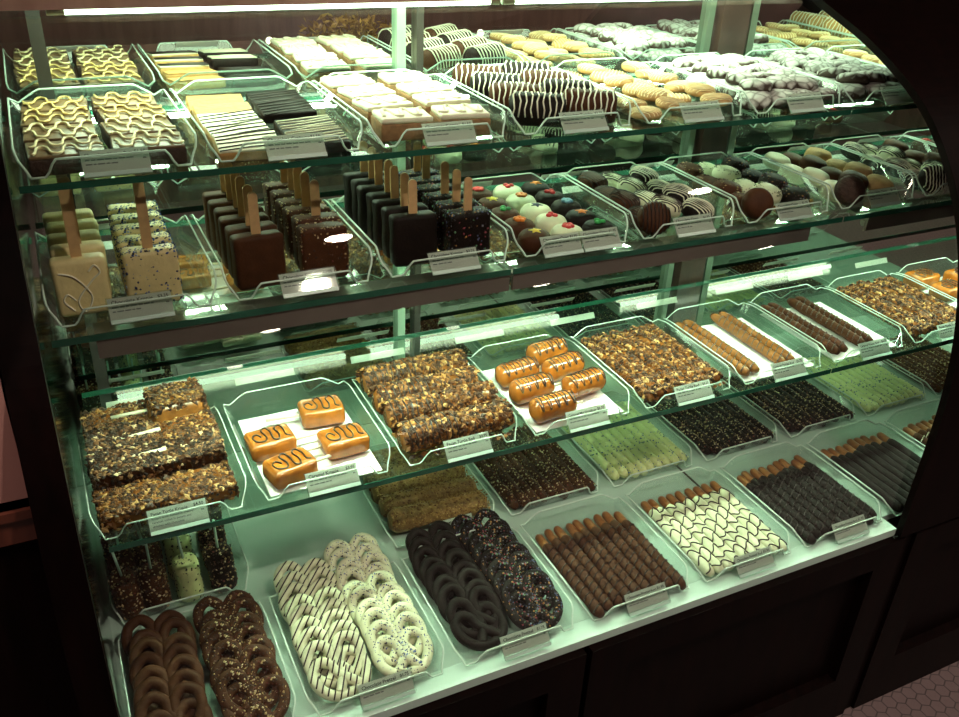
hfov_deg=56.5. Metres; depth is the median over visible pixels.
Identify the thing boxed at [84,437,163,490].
pecan slab
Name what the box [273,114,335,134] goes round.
square
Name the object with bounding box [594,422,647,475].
rod
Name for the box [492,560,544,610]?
pretzel
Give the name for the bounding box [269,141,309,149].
print
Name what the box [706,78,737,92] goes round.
cookie
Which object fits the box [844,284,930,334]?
rod
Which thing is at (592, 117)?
print
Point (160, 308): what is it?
price card
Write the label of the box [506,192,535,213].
cookie
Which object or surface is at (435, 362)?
roll
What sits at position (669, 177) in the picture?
strip
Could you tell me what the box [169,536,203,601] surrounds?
marshmallow pop
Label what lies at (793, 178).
cookie
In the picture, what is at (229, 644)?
pretzel
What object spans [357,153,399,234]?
bar
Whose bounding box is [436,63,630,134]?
acrylic tray
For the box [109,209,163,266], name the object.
bar
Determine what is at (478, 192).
cookie
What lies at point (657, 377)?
rod
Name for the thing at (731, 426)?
rod
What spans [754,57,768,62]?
cookie
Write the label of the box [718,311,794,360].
rod
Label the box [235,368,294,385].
strip
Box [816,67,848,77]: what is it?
cookie
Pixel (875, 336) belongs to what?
paper liner
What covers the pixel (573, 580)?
rod
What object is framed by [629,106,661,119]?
round cookie
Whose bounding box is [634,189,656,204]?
cookie
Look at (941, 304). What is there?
rod
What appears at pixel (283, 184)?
bar
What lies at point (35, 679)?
wall
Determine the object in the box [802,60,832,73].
cookie
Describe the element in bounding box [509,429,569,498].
rod
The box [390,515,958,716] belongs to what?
base
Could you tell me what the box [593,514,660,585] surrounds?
rod
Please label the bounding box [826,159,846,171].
cookie
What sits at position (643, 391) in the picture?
rod
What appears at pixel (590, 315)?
strip
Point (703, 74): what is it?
cookie
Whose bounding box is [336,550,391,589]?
pretzel
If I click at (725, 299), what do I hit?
acrylic tray
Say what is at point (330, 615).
pretzel
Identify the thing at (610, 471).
rod
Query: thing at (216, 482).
pecan slab
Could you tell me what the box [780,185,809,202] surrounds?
cookie
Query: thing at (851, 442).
rod
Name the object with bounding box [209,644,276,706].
pretzel
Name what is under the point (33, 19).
upright
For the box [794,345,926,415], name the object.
acrylic tray
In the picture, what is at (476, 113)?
square
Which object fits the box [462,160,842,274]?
glass shelf
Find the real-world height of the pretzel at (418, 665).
0.031 m
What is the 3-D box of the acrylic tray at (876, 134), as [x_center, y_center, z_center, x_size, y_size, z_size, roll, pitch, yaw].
[0.849,-0.390,1.773,0.203,0.040,0.272,-11,32,-23]
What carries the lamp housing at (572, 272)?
attached to the glass shelf at (526, 269)
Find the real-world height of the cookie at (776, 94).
0.026 m
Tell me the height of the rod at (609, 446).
0.022 m
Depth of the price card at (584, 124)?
1.27 m
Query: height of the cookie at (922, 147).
0.032 m
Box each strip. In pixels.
[94,125,100,133]
[103,241,113,249]
[106,396,143,407]
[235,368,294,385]
[350,347,404,363]
[455,329,503,343]
[550,312,594,325]
[562,185,582,193]
[636,297,676,309]
[659,174,679,180]
[715,283,752,294]
[749,163,769,169]
[788,269,822,280]
[832,154,847,159]
[855,258,886,267]
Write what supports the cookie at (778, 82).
on the cookie
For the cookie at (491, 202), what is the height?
0.032 m
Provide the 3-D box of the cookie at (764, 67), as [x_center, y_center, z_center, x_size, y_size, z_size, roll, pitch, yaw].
[0.492,-0.504,1.565,0.054,0.024,0.054,-1,30,-7]
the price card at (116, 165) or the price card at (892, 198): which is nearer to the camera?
the price card at (116, 165)
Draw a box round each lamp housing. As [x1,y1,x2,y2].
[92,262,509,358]
[498,219,810,289]
[847,193,953,230]
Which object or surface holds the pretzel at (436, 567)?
in the acrylic tray at (515, 530)
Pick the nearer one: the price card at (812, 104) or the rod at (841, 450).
the price card at (812, 104)
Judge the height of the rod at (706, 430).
0.022 m
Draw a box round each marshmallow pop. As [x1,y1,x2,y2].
[99,526,130,557]
[103,530,137,576]
[107,552,144,619]
[127,521,163,558]
[131,522,167,575]
[136,544,171,611]
[163,529,193,579]
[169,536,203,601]
[196,509,226,569]
[197,505,223,535]
[203,519,237,593]
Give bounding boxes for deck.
[88,314,952,716]
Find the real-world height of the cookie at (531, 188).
0.032 m
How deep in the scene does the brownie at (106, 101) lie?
1.23 m
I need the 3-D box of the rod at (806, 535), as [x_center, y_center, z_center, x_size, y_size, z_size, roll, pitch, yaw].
[0.519,0.263,1.569,0.021,0.020,0.194,-11,32,-23]
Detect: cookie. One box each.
[472,186,492,200]
[478,196,507,210]
[490,205,519,230]
[493,183,522,200]
[502,216,534,241]
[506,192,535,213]
[517,228,550,253]
[520,203,550,222]
[521,181,549,197]
[534,211,566,233]
[535,188,564,207]
[550,198,581,216]
[550,222,582,244]
[561,71,582,79]
[565,209,596,228]
[577,63,605,74]
[577,171,607,193]
[582,218,613,230]
[590,71,613,83]
[591,185,616,209]
[593,84,613,89]
[601,171,622,187]
[603,74,633,86]
[606,69,626,74]
[608,189,640,213]
[617,97,646,108]
[617,175,647,192]
[621,61,649,72]
[622,83,648,96]
[625,205,642,231]
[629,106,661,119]
[629,166,658,183]
[634,80,657,87]
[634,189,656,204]
[635,69,661,79]
[636,86,667,100]
[637,200,670,234]
[647,179,668,193]
[649,72,678,83]
[649,88,672,101]
[651,194,682,217]
[655,96,685,111]
[659,62,671,72]
[662,183,693,204]
[664,80,693,92]
[667,93,691,102]
[670,67,691,79]
[671,55,701,68]
[674,161,703,182]
[682,197,713,216]
[685,83,715,96]
[686,72,710,83]
[692,61,722,72]
[692,174,717,196]
[698,53,723,61]
[698,161,716,175]
[700,92,731,106]
[706,66,734,78]
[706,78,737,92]
[711,178,741,198]
[712,164,740,180]
[714,59,740,68]
[720,53,743,60]
[721,155,749,171]
[723,85,743,97]
[725,71,755,84]
[727,191,744,211]
[732,178,755,192]
[734,66,760,72]
[735,58,758,65]
[737,91,771,109]
[739,78,771,91]
[741,168,762,182]
[741,188,773,219]
[748,63,773,71]
[751,72,775,77]
[752,181,782,205]
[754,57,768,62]
[758,171,788,189]
[762,152,790,170]
[765,76,796,89]
[768,68,796,76]
[769,50,796,62]
[769,89,796,108]
[778,163,803,184]
[780,54,810,68]
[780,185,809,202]
[783,152,801,166]
[788,66,801,70]
[788,74,818,90]
[789,50,808,55]
[792,88,812,93]
[799,154,826,168]
[800,167,829,187]
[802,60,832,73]
[802,70,817,80]
[803,47,828,55]
[804,147,831,161]
[806,54,829,60]
[813,87,836,100]
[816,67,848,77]
[817,77,836,89]
[818,179,836,201]
[820,166,841,180]
[824,54,843,59]
[826,59,849,66]
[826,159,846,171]
[834,83,867,99]
[834,175,865,205]
[836,72,869,83]
[838,56,862,64]
[838,64,867,71]
[838,170,868,188]
[841,141,868,161]
[843,49,868,58]
[843,161,872,176]
[858,70,886,82]
[859,142,879,154]
[860,64,880,70]
[860,154,884,173]
[861,54,879,63]
[862,82,886,97]
[867,174,893,189]
[874,67,899,82]
[876,145,904,158]
[881,156,911,177]
[882,138,908,150]
[884,81,900,85]
[901,156,921,169]
[901,169,921,190]
[904,149,924,162]
[910,138,936,153]
[918,164,947,192]
[920,159,942,169]
[922,152,940,162]
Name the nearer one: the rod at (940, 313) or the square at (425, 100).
the square at (425, 100)
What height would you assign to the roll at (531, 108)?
0.047 m
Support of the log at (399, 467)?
in the acrylic tray at (367, 497)
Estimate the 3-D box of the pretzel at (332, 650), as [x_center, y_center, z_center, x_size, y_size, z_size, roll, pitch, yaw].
[-0.196,0.411,1.215,0.088,0.046,0.066,-11,32,-24]
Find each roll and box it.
[355,357,417,393]
[367,374,429,415]
[380,390,446,428]
[392,409,462,453]
[411,348,467,374]
[422,365,479,390]
[433,380,498,410]
[452,63,503,94]
[453,397,514,437]
[469,71,522,103]
[488,80,543,114]
[494,356,539,387]
[501,60,550,74]
[508,90,565,126]
[508,372,560,404]
[520,68,571,83]
[525,336,567,365]
[528,389,582,422]
[540,350,584,381]
[541,77,593,93]
[561,367,605,397]
[562,86,617,123]
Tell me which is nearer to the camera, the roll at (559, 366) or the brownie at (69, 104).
the brownie at (69, 104)
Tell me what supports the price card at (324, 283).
on the glass shelf at (305, 304)
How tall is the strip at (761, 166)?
0.011 m
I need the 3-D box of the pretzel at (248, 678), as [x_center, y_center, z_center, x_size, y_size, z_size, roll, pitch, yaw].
[-0.299,0.433,1.168,0.088,0.045,0.065,-16,34,-30]
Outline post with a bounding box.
[665,0,752,348]
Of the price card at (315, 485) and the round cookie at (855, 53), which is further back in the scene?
the round cookie at (855, 53)
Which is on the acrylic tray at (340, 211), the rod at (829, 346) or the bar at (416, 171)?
the bar at (416, 171)
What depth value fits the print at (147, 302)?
1.08 m
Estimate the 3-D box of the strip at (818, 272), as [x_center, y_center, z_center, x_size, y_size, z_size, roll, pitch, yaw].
[0.757,-0.193,2.071,0.104,0.011,0.008,-11,32,-23]
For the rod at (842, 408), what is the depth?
1.89 m
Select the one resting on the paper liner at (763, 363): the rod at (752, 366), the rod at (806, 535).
the rod at (752, 366)
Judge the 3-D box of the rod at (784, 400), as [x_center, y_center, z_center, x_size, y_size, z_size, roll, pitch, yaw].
[0.635,0.083,1.898,0.023,0.022,0.217,-11,32,-23]
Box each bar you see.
[42,208,93,234]
[45,218,98,234]
[46,174,100,249]
[48,189,111,316]
[49,176,111,294]
[106,200,159,252]
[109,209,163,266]
[112,219,166,279]
[115,230,171,292]
[119,182,183,301]
[202,158,226,241]
[207,162,232,250]
[214,173,262,259]
[218,176,268,269]
[225,184,276,279]
[230,192,285,289]
[262,160,287,220]
[270,159,294,226]
[275,167,321,250]
[282,171,330,260]
[291,180,341,268]
[296,219,349,276]
[343,141,383,219]
[351,147,383,226]
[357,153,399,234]
[366,159,399,241]
[372,165,417,250]
[381,172,427,258]
[389,179,437,266]
[398,141,438,184]
[409,147,440,184]
[417,181,451,202]
[421,161,463,211]
[432,169,479,250]
[443,177,491,256]
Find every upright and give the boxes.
[24,10,111,407]
[394,7,405,358]
[412,6,423,356]
[656,0,716,330]
[690,0,760,352]
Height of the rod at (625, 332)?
0.025 m
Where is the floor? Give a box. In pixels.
[837,661,958,716]
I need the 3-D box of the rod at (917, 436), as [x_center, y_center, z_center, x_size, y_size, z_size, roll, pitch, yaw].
[0.905,0.186,1.739,0.021,0.020,0.194,-11,32,-23]
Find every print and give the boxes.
[85,156,132,165]
[112,302,153,312]
[152,510,192,527]
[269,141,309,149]
[283,277,321,286]
[309,473,345,485]
[363,683,395,698]
[426,129,458,135]
[432,256,463,264]
[448,441,476,452]
[545,241,568,248]
[563,117,593,123]
[569,412,598,422]
[584,235,608,242]
[677,221,700,228]
[677,388,700,396]
[684,108,707,113]
[790,99,812,104]
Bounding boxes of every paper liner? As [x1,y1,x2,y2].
[238,409,381,496]
[483,366,622,432]
[675,318,813,381]
[760,302,895,360]
[920,277,956,307]
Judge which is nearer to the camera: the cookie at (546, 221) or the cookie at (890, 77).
the cookie at (546, 221)
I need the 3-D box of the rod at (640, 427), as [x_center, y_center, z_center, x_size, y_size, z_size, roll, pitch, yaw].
[0.326,0.146,1.759,0.022,0.022,0.218,-11,32,-23]
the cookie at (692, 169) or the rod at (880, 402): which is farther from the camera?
the rod at (880, 402)
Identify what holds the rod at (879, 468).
on the acrylic tray at (807, 443)
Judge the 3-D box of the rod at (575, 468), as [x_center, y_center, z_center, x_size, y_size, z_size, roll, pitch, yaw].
[0.156,0.184,1.678,0.023,0.022,0.217,-11,32,-23]
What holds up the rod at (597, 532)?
on the acrylic tray at (645, 522)
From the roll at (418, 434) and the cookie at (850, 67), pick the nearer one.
the roll at (418, 434)
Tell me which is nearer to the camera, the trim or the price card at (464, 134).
the trim
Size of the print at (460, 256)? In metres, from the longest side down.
0.048 x 0.007 x 0.001 m
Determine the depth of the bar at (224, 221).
1.21 m
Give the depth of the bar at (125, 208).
1.23 m
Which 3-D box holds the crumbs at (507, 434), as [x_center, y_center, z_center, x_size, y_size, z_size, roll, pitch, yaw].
[-0.028,0.132,1.351,0.169,0.011,0.023,-11,32,-23]
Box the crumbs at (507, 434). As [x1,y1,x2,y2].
[409,432,510,458]
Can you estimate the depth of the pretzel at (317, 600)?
1.29 m
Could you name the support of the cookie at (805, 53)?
on the cookie
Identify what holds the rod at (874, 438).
on the acrylic tray at (807, 443)
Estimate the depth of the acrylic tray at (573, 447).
1.57 m
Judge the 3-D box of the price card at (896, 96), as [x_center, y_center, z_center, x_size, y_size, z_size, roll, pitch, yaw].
[0.717,-0.449,1.527,0.078,0.033,0.023,-11,32,-23]
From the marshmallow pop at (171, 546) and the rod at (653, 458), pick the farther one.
the rod at (653, 458)
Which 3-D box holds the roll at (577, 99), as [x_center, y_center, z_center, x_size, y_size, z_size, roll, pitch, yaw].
[0.163,-0.379,1.327,0.082,0.047,0.049,6,29,6]
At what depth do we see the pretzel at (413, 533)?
1.43 m
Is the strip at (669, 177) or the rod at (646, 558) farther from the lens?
the strip at (669, 177)
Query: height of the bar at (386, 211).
0.122 m
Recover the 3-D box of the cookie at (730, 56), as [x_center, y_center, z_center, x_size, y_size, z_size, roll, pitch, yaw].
[0.460,-0.547,1.640,0.053,0.024,0.056,-18,35,-32]
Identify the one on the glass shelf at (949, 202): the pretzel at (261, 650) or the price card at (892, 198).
the price card at (892, 198)
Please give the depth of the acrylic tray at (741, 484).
1.58 m
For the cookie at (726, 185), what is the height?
0.032 m
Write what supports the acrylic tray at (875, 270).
on the glass shelf at (938, 344)
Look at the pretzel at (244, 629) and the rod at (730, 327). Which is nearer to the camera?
the pretzel at (244, 629)
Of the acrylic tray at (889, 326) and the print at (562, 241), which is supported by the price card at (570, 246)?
the print at (562, 241)
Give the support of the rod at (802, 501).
on the acrylic tray at (741, 484)
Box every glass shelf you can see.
[19,76,851,193]
[37,202,510,347]
[81,283,830,552]
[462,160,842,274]
[695,236,956,372]
[716,135,951,221]
[852,62,916,113]
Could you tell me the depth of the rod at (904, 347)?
2.07 m
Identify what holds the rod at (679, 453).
on the acrylic tray at (561, 429)
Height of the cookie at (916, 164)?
0.034 m
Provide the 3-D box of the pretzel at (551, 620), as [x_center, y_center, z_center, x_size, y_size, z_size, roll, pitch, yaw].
[0.083,0.371,1.322,0.088,0.032,0.071,-8,31,-19]
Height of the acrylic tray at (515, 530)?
0.036 m
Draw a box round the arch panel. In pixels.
[810,0,958,537]
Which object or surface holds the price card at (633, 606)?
on the deck
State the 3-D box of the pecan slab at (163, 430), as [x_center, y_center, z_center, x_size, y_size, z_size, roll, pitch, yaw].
[-0.452,0.108,1.289,0.140,0.036,0.069,-14,33,-27]
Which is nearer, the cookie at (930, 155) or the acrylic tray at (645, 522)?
the acrylic tray at (645, 522)
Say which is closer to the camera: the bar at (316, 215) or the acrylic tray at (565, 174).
the bar at (316, 215)
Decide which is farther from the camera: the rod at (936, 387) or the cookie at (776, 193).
the rod at (936, 387)
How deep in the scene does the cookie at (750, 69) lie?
1.53 m
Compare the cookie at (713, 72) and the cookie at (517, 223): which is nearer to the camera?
the cookie at (517, 223)
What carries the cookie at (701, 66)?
on the cookie at (681, 76)
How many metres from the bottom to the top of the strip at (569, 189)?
0.011 m
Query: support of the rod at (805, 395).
on the acrylic tray at (849, 415)
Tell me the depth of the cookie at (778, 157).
1.71 m
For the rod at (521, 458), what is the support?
on the acrylic tray at (573, 447)
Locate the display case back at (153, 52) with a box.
[0,0,957,484]
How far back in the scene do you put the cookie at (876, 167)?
1.76 m
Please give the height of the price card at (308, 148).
0.033 m
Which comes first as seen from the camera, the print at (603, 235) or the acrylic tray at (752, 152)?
the print at (603, 235)
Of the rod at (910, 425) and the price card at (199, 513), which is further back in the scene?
the rod at (910, 425)
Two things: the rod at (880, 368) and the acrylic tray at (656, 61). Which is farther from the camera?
the rod at (880, 368)
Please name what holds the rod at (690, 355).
on the acrylic tray at (637, 316)
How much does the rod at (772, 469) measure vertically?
0.021 m
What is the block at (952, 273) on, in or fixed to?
on the paper liner at (952, 303)
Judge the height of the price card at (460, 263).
0.033 m
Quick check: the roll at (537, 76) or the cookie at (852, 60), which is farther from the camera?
the cookie at (852, 60)
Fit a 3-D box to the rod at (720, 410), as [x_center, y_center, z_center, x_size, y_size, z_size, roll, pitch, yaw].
[0.498,0.114,1.832,0.023,0.022,0.217,-11,32,-24]
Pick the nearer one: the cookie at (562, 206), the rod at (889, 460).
the cookie at (562, 206)
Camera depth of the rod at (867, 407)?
1.92 m
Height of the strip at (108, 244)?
0.011 m
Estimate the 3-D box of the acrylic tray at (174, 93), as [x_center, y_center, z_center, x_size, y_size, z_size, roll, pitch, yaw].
[-0.297,-0.335,1.224,0.203,0.036,0.307,-11,32,-23]
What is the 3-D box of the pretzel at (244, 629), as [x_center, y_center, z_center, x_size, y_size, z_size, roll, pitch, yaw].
[-0.333,0.402,1.221,0.088,0.044,0.065,-10,32,-21]
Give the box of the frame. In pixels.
[0,79,124,716]
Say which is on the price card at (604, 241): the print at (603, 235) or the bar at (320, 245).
the print at (603, 235)
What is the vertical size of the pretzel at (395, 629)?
0.044 m
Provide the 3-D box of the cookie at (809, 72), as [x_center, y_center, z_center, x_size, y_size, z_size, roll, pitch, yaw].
[0.599,-0.501,1.603,0.053,0.029,0.054,-11,32,-23]
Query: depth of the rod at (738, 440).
1.77 m
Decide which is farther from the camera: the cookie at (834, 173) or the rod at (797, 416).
the rod at (797, 416)
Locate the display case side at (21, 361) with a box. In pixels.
[0,134,119,716]
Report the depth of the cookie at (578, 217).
1.41 m
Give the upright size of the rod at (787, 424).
0.022 m
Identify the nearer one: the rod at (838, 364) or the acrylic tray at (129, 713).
the acrylic tray at (129, 713)
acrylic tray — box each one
[7,83,196,179]
[34,215,216,327]
[77,406,245,539]
[97,500,248,624]
[117,599,295,716]
[169,75,361,162]
[190,199,372,300]
[223,377,389,500]
[269,559,443,716]
[310,69,505,147]
[327,195,508,277]
[351,363,516,465]
[357,439,493,547]
[402,527,573,665]
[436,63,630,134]
[461,172,627,256]
[467,334,629,435]
[472,412,597,515]
[520,494,688,621]
[551,57,741,123]
[556,161,733,238]
[558,390,692,486]
[570,316,729,408]
[625,466,790,581]
[633,381,777,460]
[647,52,840,113]
[653,152,828,222]
[663,299,820,384]
[718,366,855,437]
[720,441,881,546]
[742,143,913,208]
[745,48,904,105]
[748,284,902,362]
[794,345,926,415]
[806,419,923,515]
[822,134,947,195]
[825,270,956,342]
[826,44,885,66]
[872,326,951,395]
[884,398,939,446]
[895,129,934,144]
[896,257,957,299]
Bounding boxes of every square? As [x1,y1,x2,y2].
[185,94,243,115]
[192,102,252,119]
[196,109,258,130]
[203,118,271,148]
[212,129,276,160]
[246,89,302,113]
[253,97,316,123]
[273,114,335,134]
[282,125,350,152]
[319,73,374,104]
[336,83,395,113]
[351,94,412,128]
[371,106,433,141]
[377,70,430,90]
[395,80,451,101]
[411,90,470,113]
[430,103,489,134]
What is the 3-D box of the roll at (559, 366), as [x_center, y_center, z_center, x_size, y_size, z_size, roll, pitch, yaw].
[0.135,0.016,1.534,0.100,0.043,0.042,-19,36,-33]
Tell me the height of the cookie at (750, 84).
0.022 m
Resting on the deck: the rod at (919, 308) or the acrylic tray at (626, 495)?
the acrylic tray at (626, 495)
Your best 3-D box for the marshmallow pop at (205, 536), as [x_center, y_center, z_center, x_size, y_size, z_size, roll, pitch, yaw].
[-0.408,0.271,1.365,0.042,0.127,0.045,12,31,16]
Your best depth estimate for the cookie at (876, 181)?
1.64 m
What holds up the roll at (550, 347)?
on the paper liner at (595, 398)
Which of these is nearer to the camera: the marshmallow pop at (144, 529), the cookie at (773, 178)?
the marshmallow pop at (144, 529)
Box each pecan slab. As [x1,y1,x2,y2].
[79,399,149,439]
[83,419,154,453]
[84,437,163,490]
[91,476,172,532]
[110,376,207,421]
[121,406,220,441]
[123,424,227,475]
[160,460,240,507]
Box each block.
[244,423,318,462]
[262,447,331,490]
[265,394,344,428]
[305,423,369,460]
[902,267,940,289]
[928,279,957,301]
[942,267,957,281]
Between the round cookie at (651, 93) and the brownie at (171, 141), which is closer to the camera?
the brownie at (171, 141)
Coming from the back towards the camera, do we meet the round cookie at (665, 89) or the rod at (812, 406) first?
the rod at (812, 406)
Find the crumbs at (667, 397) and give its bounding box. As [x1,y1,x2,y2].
[643,381,725,402]
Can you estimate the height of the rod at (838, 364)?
0.022 m
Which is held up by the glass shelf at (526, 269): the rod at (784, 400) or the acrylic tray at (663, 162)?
the acrylic tray at (663, 162)
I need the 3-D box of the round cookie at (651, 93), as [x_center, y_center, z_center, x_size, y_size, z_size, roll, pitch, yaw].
[0.273,-0.420,1.414,0.049,0.015,0.051,24,36,33]
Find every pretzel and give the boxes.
[121,610,185,656]
[128,632,197,688]
[129,617,195,669]
[129,642,198,692]
[133,653,203,711]
[133,668,204,716]
[134,681,207,716]
[146,697,213,716]
[193,589,253,632]
[199,597,263,654]
[199,611,263,658]
[202,622,266,669]
[208,634,275,687]
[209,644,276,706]
[215,657,282,716]
[221,673,289,716]
[273,557,330,597]
[278,566,336,601]
[278,577,336,627]
[285,586,345,631]
[289,597,350,644]
[291,608,353,659]
[297,619,359,675]
[302,630,365,688]
[307,644,371,701]
[324,532,378,579]
[327,542,381,581]
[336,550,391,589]
[336,562,394,606]
[342,570,396,606]
[347,581,404,626]
[355,590,413,638]
[360,602,418,654]
[365,611,426,667]
[371,626,432,677]
[405,520,455,560]
[408,530,459,565]
[412,539,464,580]
[419,548,472,595]
[424,559,479,602]
[432,567,486,611]
[437,578,493,628]
[446,585,501,639]
[450,601,507,650]
[451,508,500,542]
[459,517,510,560]
[467,524,516,565]
[472,533,519,572]
[479,542,529,584]
[486,551,537,592]
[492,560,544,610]
[500,569,554,619]
[505,584,562,629]
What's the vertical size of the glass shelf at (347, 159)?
0.008 m
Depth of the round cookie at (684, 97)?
1.43 m
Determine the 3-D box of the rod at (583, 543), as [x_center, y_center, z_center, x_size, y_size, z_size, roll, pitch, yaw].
[0.190,0.325,1.429,0.021,0.020,0.194,-11,32,-23]
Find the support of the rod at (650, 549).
on the acrylic tray at (645, 522)
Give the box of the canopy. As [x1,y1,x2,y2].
[0,0,483,10]
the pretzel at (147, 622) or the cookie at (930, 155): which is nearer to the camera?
the pretzel at (147, 622)
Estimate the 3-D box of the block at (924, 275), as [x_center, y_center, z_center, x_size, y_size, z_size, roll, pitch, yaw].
[0.971,-0.176,1.958,0.070,0.032,0.052,-14,34,-28]
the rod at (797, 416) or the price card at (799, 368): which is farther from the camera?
the rod at (797, 416)
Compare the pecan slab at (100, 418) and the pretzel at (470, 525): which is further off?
the pretzel at (470, 525)
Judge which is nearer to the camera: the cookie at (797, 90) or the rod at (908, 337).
the cookie at (797, 90)
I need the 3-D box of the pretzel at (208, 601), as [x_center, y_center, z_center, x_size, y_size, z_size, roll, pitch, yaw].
[-0.362,0.370,1.275,0.088,0.045,0.065,-10,32,-22]
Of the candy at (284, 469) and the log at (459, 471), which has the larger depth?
the log at (459, 471)
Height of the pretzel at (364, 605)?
0.044 m
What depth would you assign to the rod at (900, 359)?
2.02 m
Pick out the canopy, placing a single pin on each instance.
(5, 5)
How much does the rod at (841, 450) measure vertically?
0.019 m
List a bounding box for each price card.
[79,146,152,179]
[106,290,176,324]
[145,498,209,535]
[263,132,327,161]
[278,267,338,298]
[304,462,360,496]
[358,668,415,710]
[421,120,477,146]
[428,247,480,275]
[430,513,471,541]
[443,430,492,462]
[500,622,550,660]
[540,232,583,258]
[559,109,608,134]
[565,404,610,432]
[580,227,621,251]
[624,582,670,616]
[673,213,715,237]
[673,379,714,405]
[679,100,723,122]
[734,546,775,577]
[771,357,807,382]
[775,199,813,221]
[785,92,826,113]
[831,514,869,543]
[858,338,891,360]
[866,187,901,207]
[880,85,913,104]
[937,321,954,341]
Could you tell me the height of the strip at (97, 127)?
0.011 m
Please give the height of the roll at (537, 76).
0.047 m
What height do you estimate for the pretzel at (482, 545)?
0.044 m
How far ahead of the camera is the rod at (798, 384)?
1.89 m
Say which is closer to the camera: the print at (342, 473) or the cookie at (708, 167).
the print at (342, 473)
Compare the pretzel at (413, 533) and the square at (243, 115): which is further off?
the pretzel at (413, 533)
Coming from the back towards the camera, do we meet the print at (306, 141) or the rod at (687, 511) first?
the rod at (687, 511)
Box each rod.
[467,452,519,509]
[479,449,530,508]
[489,433,548,502]
[490,440,539,505]
[494,430,557,497]
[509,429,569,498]
[512,425,575,493]
[521,423,586,491]
[533,429,596,491]
[535,534,604,617]
[544,529,612,611]
[554,526,622,607]
[562,425,620,479]
[566,523,630,601]
[572,519,640,592]
[578,427,629,477]
[579,337,656,401]
[582,424,639,477]
[583,518,650,588]
[589,333,666,396]
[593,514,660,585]
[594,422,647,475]
[600,332,674,395]
[602,420,655,471]
[602,511,673,589]
[607,415,663,468]
[608,330,685,390]
[612,413,671,466]
[614,401,681,464]
[614,511,686,589]
[620,329,694,383]
[620,400,688,460]
[628,325,703,381]
[637,325,714,383]
[640,501,714,576]
[643,401,711,454]
[645,321,723,381]
[647,499,723,573]
[655,396,722,453]
[658,496,734,570]
[662,396,729,452]
[666,494,738,566]
[669,390,735,448]
[674,321,749,375]
[674,491,748,555]
[682,319,759,373]
[684,488,756,552]
[688,400,745,448]
[692,398,752,444]
[693,486,764,549]
[700,396,760,443]
[701,483,779,554]
[708,393,769,442]
[710,313,785,363]
[710,481,786,551]
[711,386,774,439]
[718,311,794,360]
[721,377,795,432]
[730,374,804,430]
[737,475,815,544]
[741,471,821,538]
[747,381,810,429]
[750,468,829,535]
[752,379,816,426]
[758,467,834,533]
[759,377,827,426]
[760,304,840,354]
[765,376,831,422]
[767,464,842,523]
[768,302,847,351]
[772,375,839,421]
[772,461,849,520]
[778,459,857,517]
[782,376,844,416]
[787,298,864,345]
[790,374,854,418]
[791,459,873,524]
[794,296,872,341]
[794,455,876,518]
[805,358,879,410]
[806,366,872,411]
[808,356,885,407]
[815,356,892,406]
[820,449,902,511]
[821,354,899,404]
[827,448,906,507]
[835,286,922,336]
[835,446,908,498]
[836,359,904,403]
[842,444,910,492]
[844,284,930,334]
[844,357,909,400]
[847,439,912,486]
[849,356,915,396]
[852,283,935,332]
[854,437,914,479]
[855,354,925,398]
[856,280,942,329]
[860,435,916,474]
[863,280,948,323]
[869,435,918,468]
[872,279,955,322]
[872,353,942,392]
[877,277,955,317]
[877,432,920,462]
[882,274,955,313]
[884,351,943,389]
[889,338,946,372]
[890,347,945,382]
[891,337,947,369]
[891,346,946,377]
[896,334,948,364]
[902,332,949,360]
[902,427,927,447]
[907,423,929,437]
[912,336,950,356]
[915,422,930,431]
[920,420,931,427]
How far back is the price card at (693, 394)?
1.50 m
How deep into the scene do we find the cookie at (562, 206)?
1.45 m
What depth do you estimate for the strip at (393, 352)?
1.65 m
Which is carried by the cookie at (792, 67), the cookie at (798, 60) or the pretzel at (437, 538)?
the cookie at (798, 60)
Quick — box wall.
[0,370,80,716]
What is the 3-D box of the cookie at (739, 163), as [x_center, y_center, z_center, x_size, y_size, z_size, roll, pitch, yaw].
[0.486,-0.366,1.693,0.054,0.029,0.054,6,29,5]
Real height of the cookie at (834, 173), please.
0.031 m
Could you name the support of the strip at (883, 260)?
attached to the glass shelf at (938, 344)
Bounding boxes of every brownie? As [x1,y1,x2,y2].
[20,96,89,116]
[20,107,91,134]
[22,119,97,151]
[25,134,103,176]
[91,91,156,122]
[96,103,170,126]
[100,114,176,148]
[109,128,187,164]
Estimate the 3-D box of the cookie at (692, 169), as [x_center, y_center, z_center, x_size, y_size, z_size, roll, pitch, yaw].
[0.387,-0.345,1.645,0.053,0.030,0.053,-2,30,-8]
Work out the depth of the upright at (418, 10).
1.46 m
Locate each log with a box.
[360,444,444,475]
[362,451,455,483]
[369,460,467,503]
[377,475,477,517]
[385,489,489,532]
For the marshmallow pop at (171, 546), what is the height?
0.127 m
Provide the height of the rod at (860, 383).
0.021 m
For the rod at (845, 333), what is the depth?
1.75 m
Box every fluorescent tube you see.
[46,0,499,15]
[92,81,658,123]
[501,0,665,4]
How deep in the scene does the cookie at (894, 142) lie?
1.84 m
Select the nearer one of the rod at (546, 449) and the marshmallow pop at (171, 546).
the marshmallow pop at (171, 546)
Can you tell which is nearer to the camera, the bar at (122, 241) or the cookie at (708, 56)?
the bar at (122, 241)
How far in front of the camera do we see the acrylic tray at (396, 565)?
1.22 m
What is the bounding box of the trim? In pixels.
[0,498,36,546]
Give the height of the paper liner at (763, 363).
0.001 m

